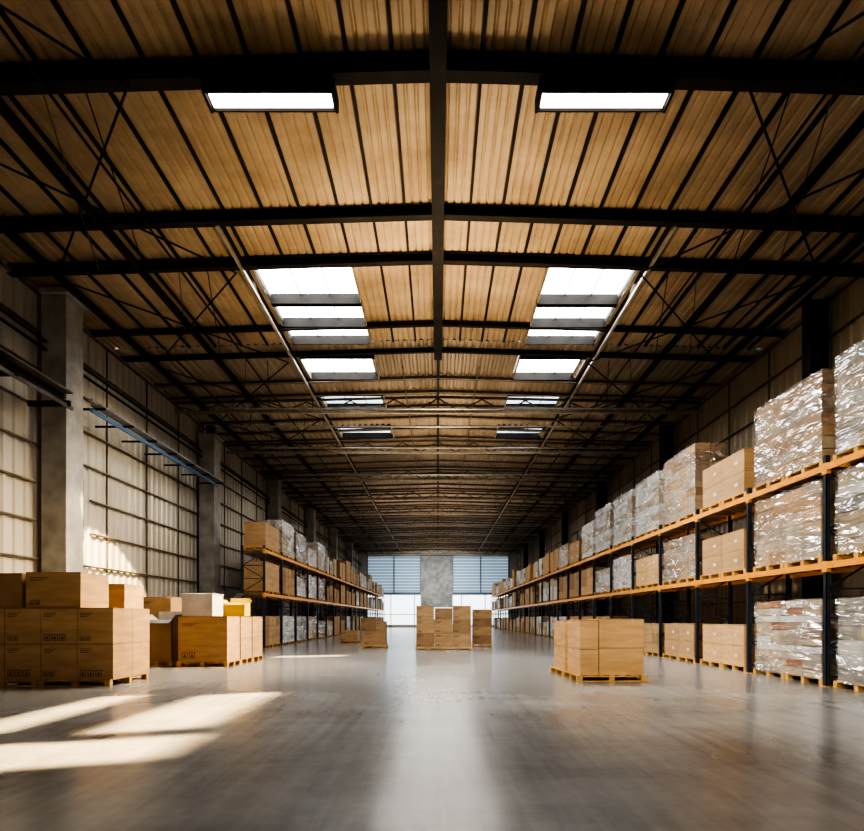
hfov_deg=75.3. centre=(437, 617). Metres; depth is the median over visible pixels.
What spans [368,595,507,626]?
window
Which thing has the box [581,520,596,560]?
pallet
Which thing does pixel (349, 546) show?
concrete column
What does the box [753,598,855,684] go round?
pallet
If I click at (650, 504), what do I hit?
pallet
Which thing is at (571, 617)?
wooden pallet
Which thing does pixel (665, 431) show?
steel column
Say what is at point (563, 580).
wooden pallet
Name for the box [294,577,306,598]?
pallet
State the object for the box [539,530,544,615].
steel column
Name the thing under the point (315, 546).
packaged goods
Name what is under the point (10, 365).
cable tray
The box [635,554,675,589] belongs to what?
wooden pallet
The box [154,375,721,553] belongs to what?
roof trusses
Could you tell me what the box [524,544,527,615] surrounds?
steel column
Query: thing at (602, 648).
wooden pallet
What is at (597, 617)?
wooden pallet
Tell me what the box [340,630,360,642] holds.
wooden pallet
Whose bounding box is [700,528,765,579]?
wooden pallet
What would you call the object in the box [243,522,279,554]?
cardboard box
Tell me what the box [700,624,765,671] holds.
wooden pallet
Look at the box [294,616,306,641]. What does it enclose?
pallet
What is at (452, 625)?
wooden pallet
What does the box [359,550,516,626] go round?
wall
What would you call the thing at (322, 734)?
floor
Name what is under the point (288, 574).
cardboard boxes
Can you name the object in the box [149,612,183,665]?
open cardboard box
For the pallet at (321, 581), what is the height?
1.519 m
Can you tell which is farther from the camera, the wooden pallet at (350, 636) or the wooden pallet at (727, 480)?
the wooden pallet at (350, 636)
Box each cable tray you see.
[0,347,72,410]
[83,399,223,486]
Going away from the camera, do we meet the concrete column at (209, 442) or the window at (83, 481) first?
the window at (83, 481)
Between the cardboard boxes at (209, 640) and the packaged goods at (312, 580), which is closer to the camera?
the cardboard boxes at (209, 640)
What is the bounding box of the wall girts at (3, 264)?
[0,260,359,619]
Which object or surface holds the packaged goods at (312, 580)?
on the rack at (272, 557)
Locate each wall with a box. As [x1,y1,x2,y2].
[0,256,357,619]
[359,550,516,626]
[518,277,863,623]
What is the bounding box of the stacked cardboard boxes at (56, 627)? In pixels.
[0,572,148,686]
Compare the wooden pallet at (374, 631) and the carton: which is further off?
the wooden pallet at (374, 631)
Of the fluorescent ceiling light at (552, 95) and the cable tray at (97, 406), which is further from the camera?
the cable tray at (97, 406)
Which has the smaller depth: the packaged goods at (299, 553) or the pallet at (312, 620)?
the packaged goods at (299, 553)
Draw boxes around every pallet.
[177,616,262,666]
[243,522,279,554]
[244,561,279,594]
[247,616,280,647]
[263,519,294,560]
[277,616,294,644]
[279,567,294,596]
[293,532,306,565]
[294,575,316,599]
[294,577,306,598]
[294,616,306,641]
[300,616,316,639]
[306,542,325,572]
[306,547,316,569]
[316,579,325,601]
[316,621,325,638]
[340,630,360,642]
[360,618,387,647]
[415,606,471,649]
[471,609,491,646]
[550,619,646,681]
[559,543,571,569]
[559,576,566,599]
[569,540,592,565]
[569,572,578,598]
[570,616,581,619]
[580,567,609,596]
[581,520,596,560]
[582,616,595,619]
[595,503,627,554]
[595,568,613,594]
[596,616,630,618]
[612,554,654,592]
[613,489,655,547]
[634,471,686,539]
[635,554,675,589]
[644,623,675,656]
[663,442,727,528]
[663,532,725,584]
[663,623,708,662]
[700,448,784,513]
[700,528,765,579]
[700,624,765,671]
[753,368,859,492]
[753,479,853,571]
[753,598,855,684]
[833,340,863,460]
[833,462,863,560]
[833,597,863,691]
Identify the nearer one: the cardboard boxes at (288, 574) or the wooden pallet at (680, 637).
the wooden pallet at (680, 637)
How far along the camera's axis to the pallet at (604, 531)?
26.72 m
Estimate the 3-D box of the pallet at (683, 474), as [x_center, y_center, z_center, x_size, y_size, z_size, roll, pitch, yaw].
[8.478,-4.301,18.575,1.094,2.320,2.520,0,0,0]
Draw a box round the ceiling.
[0,0,863,552]
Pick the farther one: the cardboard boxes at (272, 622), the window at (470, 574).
the window at (470, 574)
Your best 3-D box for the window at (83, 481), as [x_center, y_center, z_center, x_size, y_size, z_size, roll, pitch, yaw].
[-11.900,-3.600,17.950,0.160,1.960,1.500,0,0,0]
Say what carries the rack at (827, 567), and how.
on the floor
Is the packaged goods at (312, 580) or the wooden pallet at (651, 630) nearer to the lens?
the wooden pallet at (651, 630)
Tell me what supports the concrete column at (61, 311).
on the floor
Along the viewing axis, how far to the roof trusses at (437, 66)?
13.78 m
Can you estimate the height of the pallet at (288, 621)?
1.518 m
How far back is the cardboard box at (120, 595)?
13.90 m
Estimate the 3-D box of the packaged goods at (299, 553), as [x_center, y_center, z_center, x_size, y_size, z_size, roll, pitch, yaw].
[-8.481,-4.001,32.725,1.094,1.720,2.520,0,0,0]
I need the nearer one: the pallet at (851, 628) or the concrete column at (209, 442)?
the pallet at (851, 628)
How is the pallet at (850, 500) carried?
on the rack at (827, 567)
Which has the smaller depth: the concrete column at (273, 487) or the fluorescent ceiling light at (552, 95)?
the fluorescent ceiling light at (552, 95)
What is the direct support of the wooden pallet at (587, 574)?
on the rack at (827, 567)
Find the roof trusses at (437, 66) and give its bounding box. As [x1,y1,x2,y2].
[0,0,863,564]
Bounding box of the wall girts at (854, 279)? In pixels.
[516,270,863,620]
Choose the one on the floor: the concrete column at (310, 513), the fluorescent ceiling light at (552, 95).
the concrete column at (310, 513)
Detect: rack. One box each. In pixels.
[241,545,384,648]
[491,449,863,686]
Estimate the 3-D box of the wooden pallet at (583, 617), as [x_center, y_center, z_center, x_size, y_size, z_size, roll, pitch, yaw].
[8.477,0.649,29.975,1.050,1.499,2.520,0,0,0]
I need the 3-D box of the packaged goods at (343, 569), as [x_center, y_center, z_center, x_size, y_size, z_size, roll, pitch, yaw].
[-8.480,-1.860,61.225,1.129,6.517,42.500,0,0,0]
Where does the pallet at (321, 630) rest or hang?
on the floor
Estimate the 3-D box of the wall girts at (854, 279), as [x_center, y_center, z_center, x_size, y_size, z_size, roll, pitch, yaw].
[11.793,-4.150,39.000,0.105,11.100,90.000,0,0,0]
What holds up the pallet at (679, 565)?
on the rack at (827, 567)
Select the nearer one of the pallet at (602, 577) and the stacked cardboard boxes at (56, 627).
the stacked cardboard boxes at (56, 627)
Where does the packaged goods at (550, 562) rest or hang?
on the rack at (827, 567)
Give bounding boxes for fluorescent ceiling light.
[202,79,338,112]
[535,79,673,112]
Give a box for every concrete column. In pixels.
[39,287,87,571]
[198,426,222,593]
[267,476,282,615]
[305,508,316,616]
[329,528,338,615]
[346,543,353,615]
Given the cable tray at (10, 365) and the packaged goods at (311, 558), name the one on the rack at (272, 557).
the packaged goods at (311, 558)
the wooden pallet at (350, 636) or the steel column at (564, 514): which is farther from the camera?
the steel column at (564, 514)
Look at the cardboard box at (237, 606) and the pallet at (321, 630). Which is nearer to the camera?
the cardboard box at (237, 606)
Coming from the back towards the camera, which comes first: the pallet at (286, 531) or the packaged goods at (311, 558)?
the packaged goods at (311, 558)
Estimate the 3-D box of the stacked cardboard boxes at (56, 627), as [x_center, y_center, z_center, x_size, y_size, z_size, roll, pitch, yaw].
[-8.162,0.223,12.190,2.977,2.354,1.540,0,0,0]
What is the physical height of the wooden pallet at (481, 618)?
1.819 m
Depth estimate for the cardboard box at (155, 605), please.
18.56 m
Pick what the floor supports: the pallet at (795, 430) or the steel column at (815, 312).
the steel column at (815, 312)
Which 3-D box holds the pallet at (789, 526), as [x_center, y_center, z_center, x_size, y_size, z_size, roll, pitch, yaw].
[8.477,-2.026,12.875,1.093,1.770,2.520,0,0,0]
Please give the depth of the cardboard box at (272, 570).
25.90 m
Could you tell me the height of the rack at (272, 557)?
4.720 m
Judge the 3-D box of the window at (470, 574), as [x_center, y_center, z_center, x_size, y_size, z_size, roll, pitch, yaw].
[6.400,-6.525,84.050,8.560,5.450,0.200,0,0,0]
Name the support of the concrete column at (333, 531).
on the floor
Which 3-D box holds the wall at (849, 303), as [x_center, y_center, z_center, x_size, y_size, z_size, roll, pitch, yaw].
[11.875,-4.222,39.150,0.050,11.243,90.300,0,0,0]
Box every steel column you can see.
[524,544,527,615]
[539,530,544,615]
[561,510,568,616]
[596,481,605,615]
[659,424,672,622]
[802,296,828,622]
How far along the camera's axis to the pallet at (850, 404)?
10.84 m
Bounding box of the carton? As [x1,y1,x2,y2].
[181,593,223,615]
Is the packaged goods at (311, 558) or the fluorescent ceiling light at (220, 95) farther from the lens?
the packaged goods at (311, 558)
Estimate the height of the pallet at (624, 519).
2.217 m
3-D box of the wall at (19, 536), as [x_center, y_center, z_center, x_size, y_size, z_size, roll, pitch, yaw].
[-11.875,-4.222,39.150,0.050,11.243,90.300,0,0,0]
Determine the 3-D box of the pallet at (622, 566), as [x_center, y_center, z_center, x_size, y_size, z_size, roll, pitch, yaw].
[8.470,-1.900,24.275,1.094,1.518,2.520,0,0,0]
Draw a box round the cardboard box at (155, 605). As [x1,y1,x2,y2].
[143,597,181,618]
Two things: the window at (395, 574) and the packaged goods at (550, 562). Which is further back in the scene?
the window at (395, 574)
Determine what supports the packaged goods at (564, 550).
on the rack at (827, 567)
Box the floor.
[0,627,863,830]
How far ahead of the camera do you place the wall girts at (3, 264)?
22.55 m
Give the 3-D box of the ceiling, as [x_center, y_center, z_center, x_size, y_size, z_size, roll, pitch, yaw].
[0.000,-10.089,39.000,24.400,0.621,90.600,0,0,0]
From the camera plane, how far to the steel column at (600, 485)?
38.58 m
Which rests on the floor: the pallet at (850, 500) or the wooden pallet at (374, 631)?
the wooden pallet at (374, 631)
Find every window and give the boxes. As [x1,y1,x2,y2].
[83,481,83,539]
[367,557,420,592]
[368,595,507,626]
[453,557,508,592]
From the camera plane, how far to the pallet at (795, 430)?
12.46 m
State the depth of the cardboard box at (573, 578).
32.74 m
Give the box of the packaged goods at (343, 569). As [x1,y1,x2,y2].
[319,556,383,636]
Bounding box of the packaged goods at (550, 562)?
[492,548,559,637]
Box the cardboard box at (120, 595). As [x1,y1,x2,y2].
[109,584,143,608]
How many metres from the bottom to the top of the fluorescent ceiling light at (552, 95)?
0.411 m

